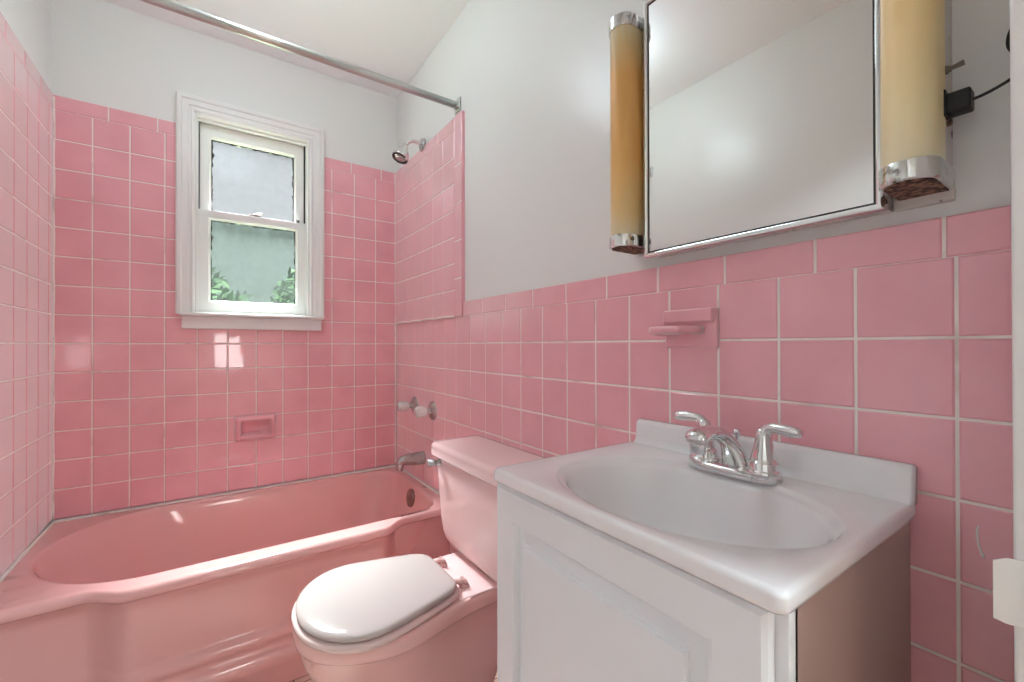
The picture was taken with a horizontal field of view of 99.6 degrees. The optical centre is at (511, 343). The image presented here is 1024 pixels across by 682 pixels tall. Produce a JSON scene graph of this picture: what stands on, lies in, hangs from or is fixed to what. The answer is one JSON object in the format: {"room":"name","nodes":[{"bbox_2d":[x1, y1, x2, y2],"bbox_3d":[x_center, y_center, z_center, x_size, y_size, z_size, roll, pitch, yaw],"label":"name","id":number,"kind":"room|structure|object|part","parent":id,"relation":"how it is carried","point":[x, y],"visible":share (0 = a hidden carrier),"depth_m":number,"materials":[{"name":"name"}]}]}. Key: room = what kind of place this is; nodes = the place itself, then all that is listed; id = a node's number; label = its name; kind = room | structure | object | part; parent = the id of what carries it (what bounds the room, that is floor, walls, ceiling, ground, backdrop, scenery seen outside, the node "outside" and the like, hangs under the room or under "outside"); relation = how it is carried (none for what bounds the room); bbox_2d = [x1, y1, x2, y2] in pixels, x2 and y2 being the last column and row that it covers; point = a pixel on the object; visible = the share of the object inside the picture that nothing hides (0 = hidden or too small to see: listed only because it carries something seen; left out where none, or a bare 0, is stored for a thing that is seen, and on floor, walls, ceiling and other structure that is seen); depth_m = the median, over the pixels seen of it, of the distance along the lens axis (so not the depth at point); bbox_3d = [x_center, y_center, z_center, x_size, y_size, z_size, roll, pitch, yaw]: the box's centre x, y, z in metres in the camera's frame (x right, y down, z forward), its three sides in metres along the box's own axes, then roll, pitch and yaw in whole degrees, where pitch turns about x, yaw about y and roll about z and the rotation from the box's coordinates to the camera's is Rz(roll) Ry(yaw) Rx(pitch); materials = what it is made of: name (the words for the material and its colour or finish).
{"room":"bathroom","nodes":[
{"label":"bathroom","id":0,"kind":"room"},
{"bbox_2d":[0,0,52,575],"bbox_3d":[-1.095,-0.129,0.617,0.132,2.410,2.520,0,0,-35],"label":"wall","id":1,"kind":"structure","parent":0,"point":[26,96],"depth_m":1.35,"materials":[{"name":"pink tile"}]},
{"bbox_2d":[49,0,396,524],"bbox_3d":[-1.192,-0.123,2.013,1.539,2.410,0.135,0,0,-35],"label":"wall","id":2,"kind":"structure","parent":0,"point":[145,406],"depth_m":1.79,"materials":[{"name":"pink tile"}]},
{"bbox_2d":[175,91,323,330],"bbox_3d":[-1.181,-0.551,1.990,0.572,0.979,0.177,0,0,-35],"label":"window","id":3,"kind":"structure","parent":2,"relation":"in","point":[200,121],"depth_m":1.93,"materials":[{"name":"white wood"}]},
{"bbox_3d":[-1.202,-0.757,2.020,0.414,0.414,0.032,0,0,-35],"label":"sash","id":4,"kind":"part","parent":3,"relation":"part of","materials":[{"name":"white wood"}]},
{"bbox_3d":[-1.182,-0.358,1.991,0.427,0.444,0.028,0,0,-35],"label":"sash","id":5,"kind":"part","parent":3,"relation":"part of","materials":[{"name":"white wood"}]},
{"bbox_3d":[-1.204,-0.744,2.023,0.334,0.330,0.003,0,0,-35],"label":"glass pane","id":6,"kind":"part","parent":3,"relation":"part of","materials":[{"name":"clear glass"}]},
{"bbox_3d":[-1.184,-0.364,1.994,0.337,0.354,0.003,0,0,-35],"label":"glass pane","id":7,"kind":"part","parent":3,"relation":"part of","materials":[{"name":"clear glass"}]},
{"bbox_2d":[235,413,275,441],"bbox_3d":[-1.147,0.378,1.940,0.162,0.112,0.053,0,0,-35],"label":"soap dish","id":8,"kind":"object","parent":2,"relation":"attached to","point":[260,426],"visible":1,"depth_m":1.94,"materials":[{"name":"pink ceramic"}]},
{"bbox_2d":[102,0,469,97],"bbox_3d":[-0.511,-1.374,1.028,1.600,0.080,2.520,0,0,-35],"label":"ceiling","id":9,"kind":"structure","parent":0,"point":[393,39],"depth_m":1.82,"materials":[{"name":"white paint"}]},
{"bbox_2d":[290,673,496,681],"bbox_3d":[-0.534,1.107,1.059,1.600,0.060,2.420,0,0,-35],"label":"floor","id":10,"kind":"structure","parent":0,"point":[306,678],"depth_m":1.39,"materials":[{"name":"tile"}]},
{"bbox_2d":[0,465,449,681],"bbox_3d":[-0.938,0.863,1.643,1.303,0.433,0.753,0,0,-35],"label":"bathtub","id":11,"kind":"object","parent":10,"relation":"on","point":[204,588],"visible":0.84,"depth_m":1.36,"materials":[{"name":"pink ceramic"}]},
{"bbox_3d":[-0.469,0.712,1.994,0.023,0.081,0.082,0,0,-35],"label":"overflow plate","id":12,"kind":"part","parent":11,"relation":"part of","materials":[{"name":"silver metal"}]},
{"bbox_2d":[291,435,545,681],"bbox_3d":[-0.258,0.706,1.225,0.650,0.741,0.480,0,0,-35],"label":"toilet","id":13,"kind":"object","parent":10,"relation":"on","point":[412,617],"visible":0.94,"depth_m":1.17,"materials":[{"name":"pink porcelain"},{"name":"pale pink plastic"},{"name":"metal"}]},
{"bbox_3d":[-0.366,0.686,1.168,0.408,0.018,0.378,0,0,-35],"label":"seat","id":14,"kind":"part","parent":13,"relation":"part of","materials":[{"name":"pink plastic"}]},
{"bbox_3d":[-0.366,0.664,1.168,0.391,0.020,0.364,0,0,-35],"label":"lid","id":15,"kind":"part","parent":13,"relation":"part of","materials":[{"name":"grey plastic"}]},
{"bbox_3d":[-0.280,0.887,1.226,0.612,0.380,0.361,0,0,-35],"label":"bowl","id":16,"kind":"part","parent":13,"relation":"part of","materials":[{"name":"pink"}]},
{"bbox_3d":[-0.258,0.400,1.449,0.052,0.027,0.030,0,0,-5],"label":"flush lever","id":17,"kind":"part","parent":13,"relation":"part of","materials":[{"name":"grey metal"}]},
{"bbox_3d":[-0.070,0.531,1.357,0.175,0.308,0.462,0,0,-35],"label":"tank","id":18,"kind":"part","parent":13,"relation":"part of","materials":[{"name":"pink ceramic"}]},
{"bbox_3d":[-0.074,0.359,1.355,0.199,0.047,0.480,0,0,-35],"label":"tank lid","id":19,"kind":"part","parent":13,"relation":"part of","materials":[{"name":"pink ceramic"}]},
{"bbox_2d":[497,483,910,681],"bbox_3d":[0.267,0.659,0.693,0.392,0.829,0.474,0,0,-35],"label":"vanity cabinet","id":20,"kind":"object","parent":10,"relation":"on","point":[577,602],"visible":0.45,"depth_m":0.54,"materials":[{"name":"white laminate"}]},
{"bbox_3d":[0.110,0.612,0.591,0.018,0.723,0.460,0,0,-35],"label":"door","id":21,"kind":"part","parent":20,"relation":"part of","materials":[{"name":"white wood"}]},
{"bbox_2d":[494,418,917,614],"bbox_3d":[0.266,0.264,0.690,0.401,0.187,0.484,0,0,-35],"label":"sink","id":22,"kind":"object","parent":20,"relation":"in","point":[773,548],"visible":0.82,"depth_m":0.65,"materials":[{"name":"white ceramic"}]},
{"bbox_2d":[673,410,802,484],"bbox_3d":[0.373,0.174,0.735,0.169,0.097,0.169,0,0,13],"label":"faucet","id":23,"kind":"object","parent":22,"relation":"on","point":[763,467],"visible":1,"depth_m":0.70,"materials":[{"name":"silver metal"}]},
{"bbox_3d":[0.334,0.142,0.805,0.021,0.031,0.068,0,0,-42],"label":"lever","id":24,"kind":"part","parent":23,"relation":"part of","materials":[{"name":"silver metal"}]},
{"bbox_3d":[0.350,0.178,0.787,0.054,0.083,0.054,0,0,-35],"label":"handle","id":25,"kind":"part","parent":23,"relation":"part of","materials":[{"name":"silver metal"}]},
{"bbox_3d":[0.341,0.174,0.719,0.147,0.082,0.048,0,0,-35],"label":"spout","id":26,"kind":"part","parent":23,"relation":"part of","materials":[{"name":"silver metal"}]},
{"bbox_3d":[0.379,0.215,0.745,0.054,0.014,0.155,0,0,-35],"label":"plate","id":27,"kind":"part","parent":23,"relation":"part of","materials":[{"name":"silver metal"}]},
{"bbox_3d":[0.397,0.182,0.765,0.013,0.063,0.013,0,0,-35],"label":"lift rod","id":28,"kind":"part","parent":23,"relation":"part of","materials":[{"name":"silver metal"}]},
{"bbox_3d":[0.409,0.178,0.703,0.054,0.083,0.054,0,0,-35],"label":"handle","id":29,"kind":"part","parent":23,"relation":"part of","materials":[{"name":"silver metal"}]},
{"bbox_3d":[0.419,0.141,0.682,0.021,0.031,0.068,0,0,-27],"label":"lever","id":30,"kind":"part","parent":23,"relation":"part of","materials":[{"name":"silver metal"}]},
{"bbox_3d":[0.129,0.614,0.598,0.019,0.739,0.474,0,0,-35],"label":"frame","id":31,"kind":"part","parent":20,"relation":"part of","materials":[{"name":"white wood"}]},
{"bbox_3d":[0.410,0.658,0.513,0.361,0.829,0.016,0,0,-35],"label":"panel","id":32,"kind":"part","parent":20,"relation":"part of","materials":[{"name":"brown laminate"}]},
{"bbox_2d":[395,0,1013,681],"bbox_3d":[0.075,-0.128,1.426,0.143,2.410,2.520,0,0,-35],"label":"wall","id":33,"kind":"structure","parent":0,"point":[888,336],"depth_m":0.91,"materials":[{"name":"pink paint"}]},
{"bbox_2d":[140,0,460,113],"bbox_3d":[-0.757,-0.966,1.386,1.311,0.055,0.044,0,0,-35],"label":"shower rod","id":34,"kind":"object","parent":33,"relation":"attached to","point":[170,5],"visible":1,"depth_m":1.41,"materials":[{"name":"silver metal"}]},
{"bbox_2d":[397,396,417,413],"bbox_3d":[-0.510,0.303,2.092,0.090,0.088,0.088,0,0,-35],"label":"handle","id":35,"kind":"object","parent":33,"relation":"attached to","point":[402,406],"visible":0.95,"depth_m":2.08,"materials":[{"name":"grey metal"}]},
{"bbox_3d":[-0.522,0.303,2.083,0.056,0.050,0.050,0,0,-35],"label":"knob","id":36,"kind":"part","parent":35,"relation":"part of","materials":[{"name":"white plastic"}]},
{"bbox_2d":[392,138,425,163],"bbox_3d":[-0.471,-0.887,1.977,0.153,0.142,0.081,0,0,-35],"label":"shower fixture","id":37,"kind":"object","parent":33,"relation":"attached to","point":[400,154],"visible":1,"depth_m":1.96,"materials":[{"name":"grey metal"}]},
{"bbox_3d":[-0.454,-0.920,1.999,0.098,0.047,0.018,0,0,-35],"label":"arm","id":38,"kind":"part","parent":37,"relation":"part of","materials":[{"name":"silver metal"}]},
{"bbox_2d":[396,451,425,470],"bbox_3d":[-0.466,0.539,1.988,0.135,0.076,0.056,0,0,-35],"label":"tub spout","id":39,"kind":"object","parent":33,"relation":"attached to","point":[417,458],"visible":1,"depth_m":1.97,"materials":[{"name":"grey metal"}]},
{"bbox_2d":[396,464,403,470],"bbox_3d":[-0.505,0.555,1.961,0.039,0.045,0.036,0,0,-35],"label":"outlet","id":40,"kind":"object","parent":39,"relation":"attached to","point":[399,467],"depth_m":1.95,"materials":[{"name":"metal"}]},
{"bbox_2d":[414,401,436,420],"bbox_3d":[-0.391,0.302,1.919,0.090,0.088,0.088,0,0,-35],"label":"handle","id":41,"kind":"object","parent":33,"relation":"attached to","point":[420,411],"visible":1,"depth_m":1.91,"materials":[{"name":"grey metal"}]},
{"bbox_3d":[-0.403,0.302,1.911,0.056,0.050,0.050,0,0,-35],"label":"knob","id":42,"kind":"part","parent":41,"relation":"part of","materials":[{"name":"white plastic"}]},
{"bbox_2d":[609,11,643,254],"bbox_3d":[0.265,-0.462,0.971,0.107,0.507,0.063,0,0,-35],"label":"wall lamp","id":43,"kind":"object","parent":33,"relation":"attached to","point":[625,27],"visible":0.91,"depth_m":0.94,"materials":[{"name":"yellow plastic"}]},
{"bbox_3d":[0.265,-0.210,0.970,0.094,0.002,0.051,0,0,-35],"label":"rusty plate","id":44,"kind":"part","parent":43,"relation":"part of","materials":[{"name":"metal"}]},
{"bbox_2d":[649,307,718,347],"bbox_3d":[0.338,-0.030,0.870,0.082,0.080,0.119,0,0,-35],"label":"toothbrush holder","id":45,"kind":"object","parent":33,"relation":"attached to","point":[698,327],"visible":1,"depth_m":0.86,"materials":[{"name":"pink ceramic"}]},
{"bbox_2d":[649,326,703,334],"bbox_3d":[0.328,-0.026,0.878,0.074,0.016,0.094,0,0,-35],"label":"tray","id":46,"kind":"object","parent":45,"relation":"on","point":[661,330],"depth_m":0.85,"materials":[{"name":"pink ceramic"}]},
{"bbox_2d":[643,0,892,258],"bbox_3d":[0.423,-0.462,0.785,0.060,0.553,0.408,0,0,-35],"label":"medicine cabinet","id":47,"kind":"object","parent":33,"relation":"attached to","point":[762,118],"visible":0.98,"depth_m":0.75,"materials":[{"name":"silver mirror"}]},
{"bbox_2d":[634,418,917,506],"bbox_3d":[0.420,0.198,0.791,0.032,0.055,0.473,0,0,-35],"label":"backsplash","id":48,"kind":"structure","parent":33,"relation":"attached to","point":[895,481],"depth_m":0.68,"materials":[{"name":"white stone"}]},
{"bbox_2d":[878,0,964,211],"bbox_3d":[0.540,-0.455,0.573,0.107,0.527,0.077,0,0,-35],"label":"wall lamp","id":49,"kind":"object","parent":33,"relation":"attached to","point":[917,170],"visible":1,"depth_m":0.55,"materials":[{"name":"yellowed translucent plastic"},{"name":"chrome"},{"name":"rusted metal"}]},
{"bbox_2d":[880,0,945,168],"bbox_3d":[0.520,-0.462,0.567,0.060,0.472,0.056,0,0,-35],"label":"diffuser","id":50,"kind":"object","parent":49,"relation":"attached to","point":[912,32],"depth_m":0.55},
{"bbox_3d":[0.536,-0.206,0.577,0.094,0.002,0.051,0,0,-35],"label":"rusty plate","id":51,"kind":"part","parent":49,"relation":"part of","materials":[{"name":"metal"}]},
{"bbox_2d":[944,89,952,126],"bbox_3d":[0.567,-0.305,0.562,0.030,0.042,0.006,0,0,-35],"label":"outlet","id":52,"kind":"object","parent":49,"relation":"attached to","point":[948,121],"depth_m":0.56,"materials":[{"name":"plastic"}]},
{"bbox_2d":[945,59,964,74],"bbox_3d":[0.570,-0.356,0.558,0.011,0.011,0.018,0,0,-35],"label":"toggle switch","id":53,"kind":"object","parent":49,"relation":"attached to","point":[948,68],"depth_m":0.56,"materials":[{"name":"brown"}]},
{"bbox_2d":[946,28,1009,117],"bbox_3d":[0.591,-0.371,0.536,0.076,0.153,0.027,0,0,44],"label":"plug","id":54,"kind":"object","parent":49,"relation":"attached to","point":[959,102],"visible":0.65,"depth_m":0.54,"materials":[{"name":"black plastic"}]},
{"bbox_3d":[0.599,-0.377,0.528,0.057,0.143,0.023,0,0,37],"label":"cord","id":55,"kind":"part","parent":54,"relation":"part of","materials":[{"name":"black plastic"}]},
{"bbox_3d":[0.135,-0.134,0.094,1.315,2.410,0.120,0,0,-35],"label":"wall","id":56,"kind":"structure","parent":0,"visible":0},
{"bbox_2d":[993,0,1023,681],"bbox_3d":[0.142,0.041,0.097,0.837,2.060,0.148,0,0,-35],"label":"door","id":57,"kind":"structure","parent":56,"relation":"in","point":[1008,574],"depth_m":0.37,"materials":[{"name":"white wood"}]},
{"bbox_3d":[0.446,0.215,0.355,0.007,0.057,0.068,0,0,-40],"label":"strike plate","id":58,"kind":"part","parent":57,"relation":"part of","materials":[{"name":"white metal"}]},
{"label":"outside","id":59,"kind":"structure","parent":0,"visible":0},
{"bbox_3d":[-7.320,3.483,11.131,17.000,0.100,21.870,0,0,-35],"label":"ground","id":60,"kind":"structure","parent":59,"visible":0},
{"bbox_2d":[211,267,253,300],"bbox_3d":[-4.257,1.169,5.381,2.277,4.475,2.238,0,0,-35],"label":"leafy tree","id":61,"kind":"object","parent":60,"relation":"on","point":[218,281],"visible":0.03,"depth_m":5.52,"materials":[{"name":"green plant"}]},
{"bbox_2d":[269,267,294,303],"bbox_3d":[-3.528,0.991,7.606,1.627,4.846,1.621,0,0,-35],"label":"leafy tree","id":62,"kind":"object","parent":60,"relation":"on","point":[281,294],"visible":0.06,"depth_m":7.29,"materials":[{"name":"green plant"}]}
]}

